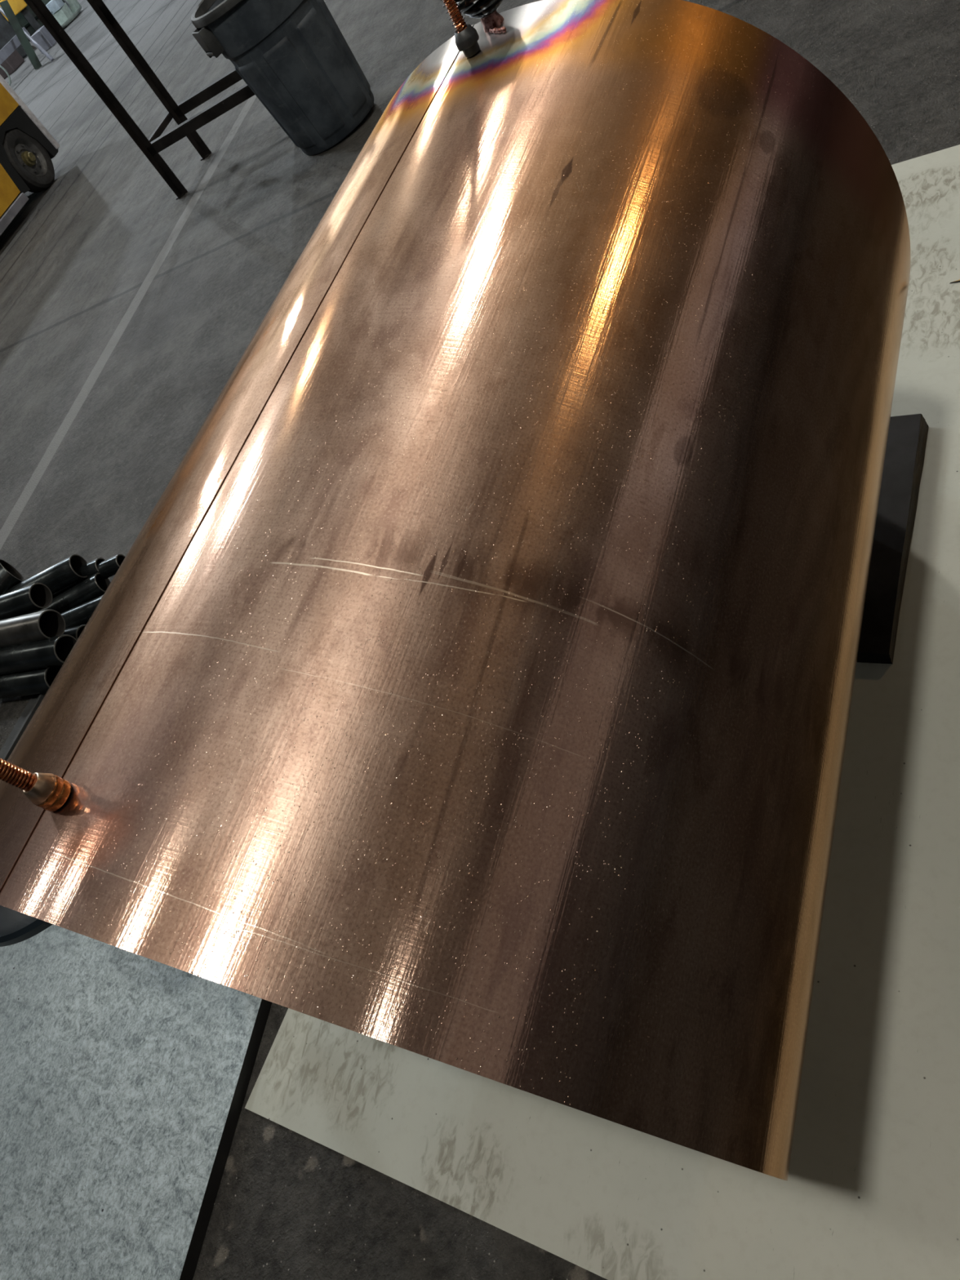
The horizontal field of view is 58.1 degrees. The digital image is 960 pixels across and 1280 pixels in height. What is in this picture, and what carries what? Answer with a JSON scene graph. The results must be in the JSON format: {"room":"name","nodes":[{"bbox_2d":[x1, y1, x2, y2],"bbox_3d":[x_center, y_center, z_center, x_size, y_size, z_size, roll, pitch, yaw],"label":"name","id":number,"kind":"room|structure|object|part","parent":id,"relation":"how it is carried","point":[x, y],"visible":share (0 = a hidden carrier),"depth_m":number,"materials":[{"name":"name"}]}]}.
{"room":"metal fabrication workshop","nodes":[
{"label":"metal fabrication workshop","id":0,"kind":"room"},
{"bbox_2d":[0,0,959,1279],"bbox_3d":[-8.073,-13.492,18.378,55.000,0.300,72.000,-40,44,0],"label":"floor","id":1,"kind":"structure","parent":0,"point":[128,307],"depth_m":4.38,"materials":[{"name":"concrete"}]},
{"bbox_2d":[0,65,11,85],"bbox_3d":[-8.838,-10.354,15.876,0.436,0.436,0.036,-12,51,26],"label":"loop","id":2,"kind":"object","parent":1,"relation":"on","point":[1,66],"visible":0.65,"depth_m":15.83,"materials":[{"name":"grey metal"}]},
{"bbox_2d":[0,49,24,79],"bbox_3d":[-9.673,-11.628,17.522,0.700,0.320,0.500,-12,51,26],"label":"crate","id":3,"kind":"object","parent":1,"relation":"on","point":[15,60],"visible":0.63,"depth_m":17.36,"materials":[{"name":"grey plastic"}]},
{"bbox_2d":[0,11,26,58],"bbox_3d":[-10.753,-12.135,18.201,2.350,0.930,1.300,-40,44,0],"label":"bin","id":4,"kind":"object","parent":1,"relation":"on","point":[7,33],"visible":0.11,"depth_m":17.74,"materials":[{"name":"grey plastic"}]},
{"bbox_2d":[0,693,45,760],"bbox_3d":[-1.615,0.459,2.842,0.100,0.030,0.660,-4,55,31],"label":"bar","id":5,"kind":"object","parent":1,"relation":"on","point":[35,700],"visible":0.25,"depth_m":2.94,"materials":[{"name":"metal"}]},
{"bbox_2d":[0,0,50,40],"bbox_3d":[-12.504,-15.190,18.707,4.300,5.200,1.950,-40,44,0],"label":"machine","id":6,"kind":"object","parent":1,"relation":"on","point":[26,17],"visible":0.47,"depth_m":19.78,"materials":[{"name":"paint"}]},
{"bbox_3d":[-10.927,-14.977,18.929,0.160,3.200,0.250,-40,44,0],"label":"post","id":7,"kind":"part","parent":6,"relation":"part of","materials":[{"name":"grey metal"}]},
{"bbox_3d":[-10.544,-15.298,18.929,0.160,3.200,0.250,-40,44,0],"label":"post","id":8,"kind":"part","parent":6,"relation":"part of","materials":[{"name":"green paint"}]},
{"bbox_2d":[0,0,53,69],"bbox_3d":[-8.703,-10.406,15.336,1.634,1.179,2.142,-40,44,0],"label":"trestle","id":9,"kind":"object","parent":1,"relation":"on","point":[21,35],"visible":0.89,"depth_m":15.19,"materials":[{"name":"grey metal"}]},
{"bbox_3d":[-8.606,-10.287,15.383,0.040,0.140,2.537,-11,51,27],"label":"rail","id":10,"kind":"part","parent":9,"relation":"part of","materials":[{"name":"grey metal"}]},
{"bbox_2d":[0,74,59,235],"bbox_3d":[-4.996,-3.943,7.614,1.080,1.352,2.775,-12,51,26],"label":"forklift","id":11,"kind":"object","parent":1,"relation":"on","point":[27,148],"visible":1,"depth_m":8.13,"materials":[{"name":"yellow paint"}]},
{"bbox_2d":[0,665,62,698],"bbox_3d":[-1.595,0.147,3.011,0.400,0.096,0.096,-7,53,29],"label":"pipe","id":12,"kind":"object","parent":1,"relation":"on","point":[33,682],"visible":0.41,"depth_m":2.95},
{"bbox_2d":[0,634,76,675],"bbox_3d":[-1.519,0.053,2.920,0.400,0.097,0.097,-7,53,29],"label":"pipe","id":13,"kind":"object","parent":12,"relation":"on","point":[53,651],"visible":0.73,"depth_m":2.87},
{"bbox_2d":[0,608,65,648],"bbox_3d":[-1.579,-0.026,2.936,0.400,0.100,0.100,-8,52,29],"label":"pipe","id":14,"kind":"object","parent":13,"relation":"on","point":[45,624],"visible":0.9,"depth_m":2.87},
{"bbox_2d":[0,582,52,620],"bbox_3d":[-1.687,-0.112,3.061,0.400,0.091,0.091,-13,50,25],"label":"pipe","id":15,"kind":"object","parent":14,"relation":"on","point":[35,597],"visible":0.96,"depth_m":2.99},
{"bbox_2d":[31,25,56,53],"bbox_3d":[-8.362,-11.548,16.604,0.300,0.300,0.340,-12,51,26],"label":"box","id":16,"kind":"object","parent":1,"relation":"on","point":[42,36],"visible":0.69,"depth_m":16.49,"materials":[{"name":"metal"}]},
{"bbox_2d":[45,0,81,28],"bbox_3d":[-8.514,-12.809,17.505,0.468,0.540,1.061,-12,51,26],"label":"machine","id":17,"kind":"object","parent":1,"relation":"on","point":[64,11],"visible":0.78,"depth_m":17.47,"materials":[{"name":"green metal"}]},
{"bbox_3d":[-8.547,-12.774,17.394,0.255,0.177,0.244,-12,51,26],"label":"motor","id":18,"kind":"part","parent":17,"relation":"part of","materials":[{"name":"grey metal"}]},
{"bbox_3d":[-8.463,-12.685,17.555,0.260,0.255,0.302,-12,51,26],"label":"tank","id":19,"kind":"part","parent":17,"relation":"part of","materials":[{"name":"metal"}]},
{"bbox_2d":[61,5,80,28],"bbox_3d":[-8.405,-12.680,17.670,0.468,0.068,1.061,-12,51,26],"label":"tray","id":20,"kind":"object","parent":17,"relation":"on","point":[75,10],"depth_m":17.52,"materials":[{"name":"green"}]},
{"bbox_3d":[-8.447,-13.102,17.781,0.244,0.385,0.234,-12,51,26],"label":"tank","id":21,"kind":"part","parent":17,"relation":"part of","materials":[{"name":"metal"}]},
{"bbox_2d":[29,573,111,613],"bbox_3d":[-1.532,-0.123,3.167,0.400,0.080,0.081,-26,46,14],"label":"pipe","id":22,"kind":"object","parent":1,"relation":"on","point":[89,589],"visible":0.43,"depth_m":3.11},
{"bbox_2d":[62,624,85,639],"bbox_3d":[-1.542,0.017,3.099,0.400,0.085,0.085,-9,52,28],"label":"pipe","id":23,"kind":"object","parent":1,"relation":"on","point":[75,632],"visible":0.15,"depth_m":3.00,"materials":[{"name":"black metal"}]},
{"bbox_2d":[60,595,102,628],"bbox_3d":[-1.482,-0.067,3.119,0.400,0.076,0.076,-18,48,21],"label":"pipe","id":24,"kind":"object","parent":1,"relation":"on","point":[80,615],"visible":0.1,"depth_m":3.06,"materials":[{"name":"black metal"}]},
{"bbox_2d":[52,554,125,598],"bbox_3d":[-1.465,-0.221,3.186,0.400,0.061,0.061,-19,48,20],"label":"pipe","id":25,"kind":"object","parent":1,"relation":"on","point":[107,568],"visible":0.27,"depth_m":3.12,"materials":[{"name":"black metal"}]},
{"bbox_2d":[73,557,104,577],"bbox_3d":[-1.549,-0.205,3.215,0.400,0.069,0.069,-19,48,20],"label":"pipe","id":26,"kind":"object","parent":25,"relation":"on","point":[88,569],"visible":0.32,"depth_m":3.13,"materials":[{"name":"black metal"}]},
{"bbox_2d":[3,554,87,595],"bbox_3d":[-1.622,-0.193,3.182,0.400,0.093,0.093,-23,47,17],"label":"pipe","id":27,"kind":"object","parent":26,"relation":"on","point":[60,575],"visible":0.63,"depth_m":3.12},
{"bbox_2d":[0,559,24,595],"bbox_3d":[-1.883,-0.121,3.197,0.400,0.116,0.116,-44,44,-5],"label":"pipe","id":28,"kind":"object","parent":27,"relation":"on","point":[10,576],"visible":0.95,"depth_m":3.18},
{"bbox_2d":[0,924,271,1279],"bbox_3d":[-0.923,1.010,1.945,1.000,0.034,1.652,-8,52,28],"label":"table","id":29,"kind":"object","parent":1,"relation":"on","point":[125,1076],"visible":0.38,"depth_m":1.83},
{"bbox_2d":[0,760,53,946],"bbox_3d":[-0.728,0.471,1.846,0.500,0.515,0.500,-40,44,0],"label":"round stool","id":30,"kind":"object","parent":29,"relation":"on","point":[15,926],"visible":0.09,"depth_m":1.51,"materials":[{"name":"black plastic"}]},
{"bbox_2d":[24,0,254,199],"bbox_3d":[-1.874,-3.716,5.351,1.128,1.366,0.625,-12,51,26],"label":"iron stand","id":31,"kind":"object","parent":1,"relation":"on","point":[151,147],"visible":0.57,"depth_m":5.58,"materials":[{"name":"black metal"}]},
{"bbox_3d":[-2.267,-3.829,5.705,0.090,1.360,0.090,-12,51,26],"label":"leg","id":32,"kind":"part","parent":31,"relation":"part of","materials":[{"name":"brown metal"}]},
{"bbox_3d":[-2.162,-3.428,5.824,0.033,0.036,0.515,-10,52,27],"label":"rail","id":33,"kind":"part","parent":31,"relation":"part of","materials":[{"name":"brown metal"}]},
{"bbox_3d":[-1.737,-3.321,5.483,0.826,0.061,0.659,-40,44,0],"label":"rail","id":34,"kind":"part","parent":31,"relation":"part of","materials":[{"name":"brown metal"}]},
{"bbox_3d":[-1.662,-3.744,5.767,1.000,0.061,0.058,-12,51,26],"label":"rail","id":35,"kind":"part","parent":31,"relation":"part of","materials":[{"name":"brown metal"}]},
{"bbox_2d":[191,0,373,155],"bbox_3d":[-1.052,-3.209,4.762,0.676,0.872,0.676,-7,53,29],"label":"trash can","id":36,"kind":"object","parent":1,"relation":"on","point":[293,55],"visible":1,"depth_m":4.60,"materials":[{"name":"grey plastic"}]},
{"bbox_3d":[-1.427,-3.139,4.540,0.076,0.135,0.132,-42,44,2],"label":"handle","id":37,"kind":"part","parent":36,"relation":"part of","materials":[{"name":"plastic"}]},
{"bbox_2d":[244,144,959,1279],"bbox_3d":[0.536,-0.210,1.961,1.362,0.004,2.763,1,57,34],"label":"tabletop","id":38,"kind":"object","parent":1,"relation":"on","point":[871,1191],"visible":0.33,"depth_m":1.39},
{"bbox_2d":[0,0,911,1181],"bbox_3d":[0.051,-0.086,1.394,1.044,1.095,1.412,1,57,34],"label":"sheet","id":39,"kind":"object","parent":38,"relation":"on","point":[470,689],"visible":0.98,"depth_m":0.85,"materials":[{"name":"brown metal"}]},
{"bbox_2d":[0,758,71,811],"bbox_3d":[-0.432,0.086,0.710,0.038,0.213,0.030,-42,44,-2],"label":"hose","id":40,"kind":"object","parent":39,"relation":"on","point":[49,792],"visible":1,"depth_m":0.76,"materials":[{"name":"orange metal"}]},
{"bbox_2d":[440,0,479,57],"bbox_3d":[-0.078,-0.938,1.160,0.034,0.293,0.034,-40,44,0],"label":"hose","id":41,"kind":"object","parent":39,"relation":"on","point":[466,37],"visible":1,"depth_m":1.23,"materials":[{"name":"black rubber"}]},
{"bbox_3d":[-0.076,-0.934,1.163,0.021,0.215,0.003,-20,48,19],"label":"bead chain","id":42,"kind":"part","parent":41,"relation":"part of","materials":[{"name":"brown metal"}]},
{"bbox_3d":[-0.078,-0.938,1.160,0.011,0.288,0.011,-40,44,0],"label":"rod","id":43,"kind":"part","parent":41,"relation":"part of","materials":[{"name":"orange metal"}]},
{"bbox_2d":[455,0,506,33],"bbox_3d":[-0.006,-0.947,1.244,0.089,0.125,0.090,-2,56,33],"label":"bundle","id":44,"kind":"object","parent":39,"relation":"attached to","point":[485,10],"visible":0.98,"depth_m":1.25,"materials":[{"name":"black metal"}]},
{"bbox_2d":[857,413,928,663],"bbox_3d":[0.789,-0.224,1.777,0.187,0.034,0.617,1,57,34],"label":"block","id":45,"kind":"object","parent":38,"relation":"on","point":[904,461],"visible":0.34,"depth_m":1.72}
]}

